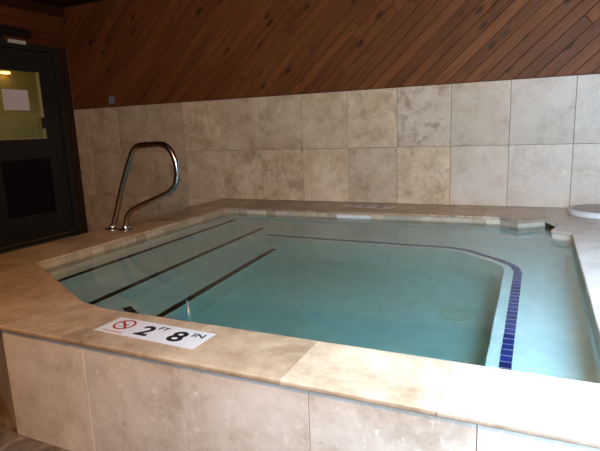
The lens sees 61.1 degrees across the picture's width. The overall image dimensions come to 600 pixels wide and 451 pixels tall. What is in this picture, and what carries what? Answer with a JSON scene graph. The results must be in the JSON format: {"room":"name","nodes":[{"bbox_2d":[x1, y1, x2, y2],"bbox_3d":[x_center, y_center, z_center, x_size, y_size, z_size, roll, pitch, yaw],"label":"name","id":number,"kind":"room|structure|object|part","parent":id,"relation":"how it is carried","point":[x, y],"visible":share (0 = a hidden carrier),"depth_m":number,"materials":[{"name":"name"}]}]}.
{"room":"indoor hot tub room","nodes":[
{"label":"indoor hot tub room","id":0,"kind":"room"},
{"bbox_2d":[0,69,43,138],"bbox_3d":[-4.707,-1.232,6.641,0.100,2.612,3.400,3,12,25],"label":"window","id":1,"kind":"structure","parent":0,"point":[14,124],"depth_m":7.62,"materials":[{"name":"glass"}]},
{"bbox_2d":[0,71,9,74],"bbox_3d":[-4.247,-2.197,7.309,0.090,0.045,0.135,3,12,25],"label":"wall lamp","id":2,"kind":"object","parent":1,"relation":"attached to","point":[1,72],"visible":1,"depth_m":7.28,"materials":[{"name":"metal"}]},
{"bbox_2d":[0,236,71,450],"bbox_3d":[-0.672,0.765,2.645,6.900,0.100,5.360,3,12,25],"label":"floor","id":3,"kind":"structure","parent":0,"point":[10,440],"depth_m":2.02,"materials":[{"name":"tile"}]},
{"bbox_2d":[0,199,599,450],"bbox_3d":[0.332,0.565,3.140,4.029,0.915,3.285,3,12,25],"label":"pool","id":4,"kind":"object","parent":3,"relation":"in","point":[66,383],"visible":0.64,"depth_m":1.66,"materials":[{"name":"tile"}]},
{"bbox_2d":[105,141,179,230],"bbox_3d":[-1.158,-0.278,3.677,0.729,0.645,0.112,3,12,25],"label":"grab rail","id":5,"kind":"object","parent":4,"relation":"on","point":[125,227],"visible":1,"depth_m":3.65,"materials":[{"name":"silver metal"}]},
{"bbox_2d":[94,317,215,348],"bbox_3d":[-0.527,0.383,1.832,0.452,0.002,0.134,3,12,26],"label":"depth marker","id":6,"kind":"object","parent":4,"relation":"on","point":[149,331],"visible":1,"depth_m":1.82,"materials":[{"name":"white tile"}]},
{"bbox_2d":[45,213,599,383],"bbox_3d":[0.109,0.592,3.135,2.873,0.840,2.578,3,12,25],"label":"water","id":7,"kind":"object","parent":4,"relation":"in","point":[500,296],"visible":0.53,"depth_m":2.47,"materials":[{"name":"teal liquid"}]},
{"bbox_2d":[342,204,394,208],"bbox_3d":[0.598,-0.167,4.456,0.452,0.002,0.134,4,12,29],"label":"depth marker","id":8,"kind":"object","parent":4,"relation":"on","point":[347,205],"visible":1,"depth_m":4.45,"materials":[{"name":"white tile"}]},
{"bbox_2d":[567,204,599,218],"bbox_3d":[2.198,-0.104,3.689,0.460,0.046,0.460,3,12,25],"label":"lid","id":9,"kind":"object","parent":4,"relation":"on","point":[591,211],"visible":1,"depth_m":3.65,"materials":[{"name":"white plastic"}]},
{"bbox_2d":[0,5,73,109],"bbox_3d":[-3.791,-0.719,3.798,0.140,2.612,5.120,3,12,25],"label":"wall","id":10,"kind":"structure","parent":0,"point":[45,29],"depth_m":5.50,"materials":[{"name":"brown wood"}]},
{"bbox_2d":[0,0,63,16],"bbox_3d":[-3.764,-1.942,3.516,0.034,0.104,5.098,3,12,25],"label":"trim","id":11,"kind":"structure","parent":10,"relation":"attached to","point":[30,5],"depth_m":5.45,"materials":[{"name":"brown wood"}]},
{"bbox_2d":[0,25,79,252],"bbox_3d":[-2.974,-0.909,5.455,0.205,2.297,1.116,3,12,25],"label":"door","id":12,"kind":"structure","parent":10,"relation":"in","point":[38,204],"depth_m":5.62,"materials":[{"name":"grey paint"}]},
{"bbox_2d":[1,89,29,109],"bbox_3d":[-2.995,-1.324,5.364,0.001,0.213,0.300,3,12,25],"label":"paper notice","id":13,"kind":"object","parent":12,"relation":"attached to","point":[13,99],"visible":1,"depth_m":5.36,"materials":[{"name":"white paper"}]},
{"bbox_3d":[-2.963,-0.415,5.551,0.023,0.605,0.595,3,12,25],"label":"panel","id":14,"kind":"part","parent":12,"relation":"part of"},
{"bbox_2d":[60,17,66,48],"bbox_3d":[-2.705,-2.198,5.815,0.016,0.344,0.028,3,12,25],"label":"trim","id":15,"kind":"structure","parent":10,"relation":"attached to","point":[61,18],"depth_m":5.81,"materials":[{"name":"brown wood"}]},
{"bbox_2d":[58,48,87,233],"bbox_3d":[-2.687,-0.958,6.011,0.027,2.159,0.122,3,12,25],"label":"trim","id":16,"kind":"structure","parent":10,"relation":"attached to","point":[62,53],"depth_m":5.99,"materials":[{"name":"brown wood"}]},
{"bbox_2d":[33,0,101,7],"bbox_3d":[-0.775,-1.896,2.132,6.900,0.100,5.360,3,12,25],"label":"ceiling","id":17,"kind":"structure","parent":0,"point":[60,3],"depth_m":5.55,"materials":[{"name":"brown wood"}]},
{"bbox_2d":[63,0,599,231],"bbox_3d":[0.367,-1.056,4.708,6.900,2.612,0.140,3,12,25],"label":"wall","id":18,"kind":"structure","parent":0,"point":[439,102],"depth_m":4.62,"materials":[{"name":"tile"}]},
{"bbox_2d":[109,96,114,103],"bbox_3d":[-2.118,-1.409,5.715,0.080,0.080,0.022,3,12,25],"label":"wall switch","id":19,"kind":"object","parent":18,"relation":"attached to","point":[112,98],"visible":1,"depth_m":5.71,"materials":[{"name":"grey plastic"}]}
]}

